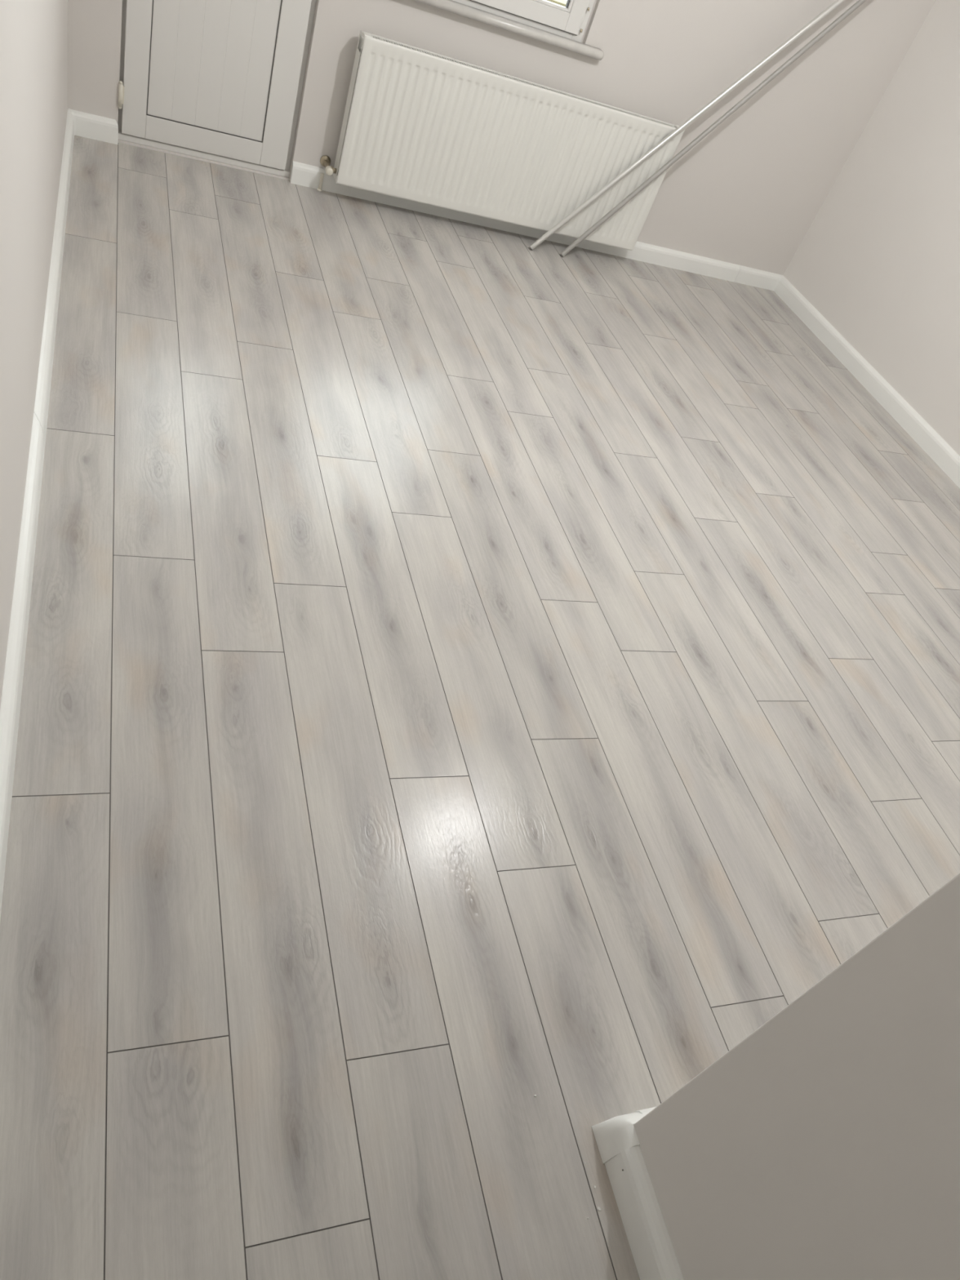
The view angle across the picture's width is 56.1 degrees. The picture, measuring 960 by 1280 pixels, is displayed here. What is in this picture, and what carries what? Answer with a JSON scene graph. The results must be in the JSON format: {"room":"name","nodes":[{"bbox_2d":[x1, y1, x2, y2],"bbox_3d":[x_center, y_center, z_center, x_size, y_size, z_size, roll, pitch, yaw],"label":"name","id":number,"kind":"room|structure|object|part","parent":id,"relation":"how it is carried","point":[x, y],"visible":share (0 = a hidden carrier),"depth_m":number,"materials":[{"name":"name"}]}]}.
{"room":"empty room","nodes":[
{"label":"empty room","id":0,"kind":"room"},
{"bbox_2d":[0,0,67,707],"bbox_3d":[-0.702,-0.924,1.099,0.150,2.640,6.600,2,46,-23],"label":"wall","id":1,"kind":"structure","parent":0,"point":[33,33],"depth_m":1.92,"materials":[{"name":"paint"}]},
{"bbox_2d":[0,108,74,919],"bbox_3d":[-0.976,0.016,1.897,0.027,0.090,6.074,2,46,-23],"label":"baseboard","id":2,"kind":"structure","parent":1,"relation":"attached to","point":[10,709],"depth_m":2.08,"materials":[{"name":"white wood"}]},
{"bbox_2d":[67,107,75,135],"bbox_3d":[-1.731,-2.196,3.814,0.041,0.093,0.013,33,42,10],"label":"trim","id":3,"kind":"structure","parent":1,"relation":"attached to","point":[70,110],"depth_m":3.80,"materials":[{"name":"white wood"}]},
{"bbox_2d":[71,109,118,144],"bbox_3d":[-1.654,-2.194,3.850,0.199,0.090,0.027,1,47,-24],"label":"baseboard","id":4,"kind":"structure","parent":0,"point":[89,126],"depth_m":3.85,"materials":[{"name":"white wood"}]},
{"bbox_2d":[0,135,959,1279],"bbox_3d":[0.759,0.074,2.716,3.872,0.020,6.160,2,46,-23],"label":"floor","id":5,"kind":"structure","parent":0,"point":[472,673],"depth_m":2.22,"materials":[{"name":"grey laminate"}]},
{"bbox_2d":[529,0,845,249],"bbox_3d":[1.275,-2.689,4.284,1.620,1.976,0.025,-2,48,-26],"label":"metal rod","id":6,"kind":"object","parent":5,"relation":"on","point":[837,2],"visible":1,"depth_m":4.35,"materials":[{"name":"white metal"}]},
{"bbox_2d":[560,0,866,256],"bbox_3d":[1.362,-2.675,4.339,1.470,1.937,0.024,-3,48,-27],"label":"metal rod","id":7,"kind":"object","parent":5,"relation":"on","point":[859,2],"visible":1,"depth_m":4.40,"materials":[{"name":"white metal"}]},
{"bbox_2d":[67,0,935,275],"bbox_3d":[0.371,-3.089,3.809,3.960,2.640,0.180,1,47,-24],"label":"wall","id":8,"kind":"structure","parent":0,"point":[748,193],"depth_m":4.35,"materials":[{"name":"paint"}]},
{"bbox_2d":[117,0,316,177],"bbox_3d":[-0.924,-2.913,3.393,0.754,2.116,0.160,1,47,-24],"label":"door","id":9,"kind":"structure","parent":8,"relation":"in","point":[221,81],"depth_m":3.85,"materials":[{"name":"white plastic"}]},
{"bbox_3d":[-1.089,-2.563,3.719,0.489,0.840,0.019,1,47,-24],"label":"panel","id":10,"kind":"part","parent":9,"relation":"part of","materials":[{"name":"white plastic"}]},
{"bbox_2d":[316,29,684,250],"bbox_3d":[0.116,-2.321,4.339,1.690,0.692,0.141,1,47,-24],"label":"radiator","id":11,"kind":"object","parent":8,"relation":"attached to","point":[419,125],"visible":0.98,"depth_m":4.22,"materials":[{"name":"metal"}]},
{"bbox_3d":[-0.693,-2.155,4.133,0.033,0.033,0.036,1,47,-24],"label":"valve knob","id":12,"kind":"part","parent":11,"relation":"part of","materials":[{"name":"beige plastic"}]},
{"bbox_3d":[-0.587,-2.353,3.989,0.001,0.599,0.088,1,47,-24],"label":"panel","id":13,"kind":"part","parent":11,"relation":"part of","materials":[{"name":"white metal"}]},
{"bbox_3d":[0.142,-2.365,4.340,1.609,0.596,0.012,1,47,-24],"label":"panel","id":14,"kind":"part","parent":11,"relation":"part of","materials":[{"name":"metal"}]},
{"bbox_2d":[372,35,672,127],"bbox_3d":[0.243,-2.534,4.118,1.548,0.003,0.070,1,47,-24],"label":"grille","id":15,"kind":"object","parent":11,"relation":"attached to","point":[381,43],"depth_m":4.06,"materials":[{"name":"metal"}]},
{"bbox_2d":[413,0,604,60],"bbox_3d":[0.172,-3.173,3.525,1.245,1.288,0.152,1,47,-24],"label":"window","id":16,"kind":"structure","parent":8,"relation":"in","point":[545,21],"depth_m":3.99,"materials":[{"name":"white plastic"}]},
{"bbox_3d":[0.168,-3.196,3.523,1.036,1.258,0.069,1,47,-24],"label":"frame","id":17,"kind":"part","parent":16,"relation":"part of","materials":[{"name":"white plastic"}]},
{"bbox_3d":[0.175,-3.180,3.513,0.970,1.192,0.058,1,47,-24],"label":"sash","id":18,"kind":"part","parent":16,"relation":"part of","materials":[{"name":"white plastic"}]},
{"bbox_2d":[289,160,781,290],"bbox_3d":[0.454,-2.148,4.770,2.902,0.090,0.031,1,47,-24],"label":"baseboard","id":19,"kind":"structure","parent":8,"relation":"attached to","point":[302,174],"depth_m":4.82,"materials":[{"name":"white wood"}]},
{"bbox_2d":[546,0,567,6],"bbox_3d":[-0.333,-3.520,5.306,6.300,0.827,0.150,2,46,-23],"label":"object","id":20,"kind":"structure","parent":0,"point":[562,2],"depth_m":5.28,"materials":[{"name":"white"}]},
{"bbox_2d":[604,872,959,1279],"bbox_3d":[0.915,0.713,0.164,0.147,2.640,1.910,2,46,-23],"label":"wall","id":21,"kind":"structure","parent":0,"point":[824,1144],"depth_m":1.15,"materials":[{"name":"paint"}]},
{"bbox_2d":[591,1111,645,1170],"bbox_3d":[0.256,0.877,1.577,0.064,0.094,0.088,2,46,-23],"label":"trim","id":22,"kind":"structure","parent":21,"relation":"attached to","point":[617,1134],"depth_m":1.57,"materials":[{"name":"white plastic"}]},
{"bbox_2d":[782,0,959,455],"bbox_3d":[2.736,-1.510,3.277,0.150,2.640,4.700,2,46,-23],"label":"wall","id":23,"kind":"structure","parent":0,"point":[878,260],"depth_m":4.51,"materials":[{"name":"paint"}]},
{"bbox_2d":[773,275,959,488],"bbox_3d":[2.293,-0.591,4.020,0.027,0.090,4.200,2,46,-23],"label":"baseboard","id":24,"kind":"structure","parent":23,"relation":"attached to","point":[944,456],"depth_m":4.64,"materials":[{"name":"white wood"}]},
{"bbox_3d":[1.996,0.104,1.284,2.690,2.640,0.140,2,46,-23],"label":"wall","id":25,"kind":"structure","parent":0,"visible":0},
{"bbox_2d":[634,1106,655,1115],"bbox_3d":[1.551,0.897,2.154,2.780,0.090,0.027,2,46,-23],"label":"baseboard","id":26,"kind":"structure","parent":25,"relation":"attached to","point":[646,1111],"depth_m":1.59,"materials":[{"name":"white wood"}]}
]}

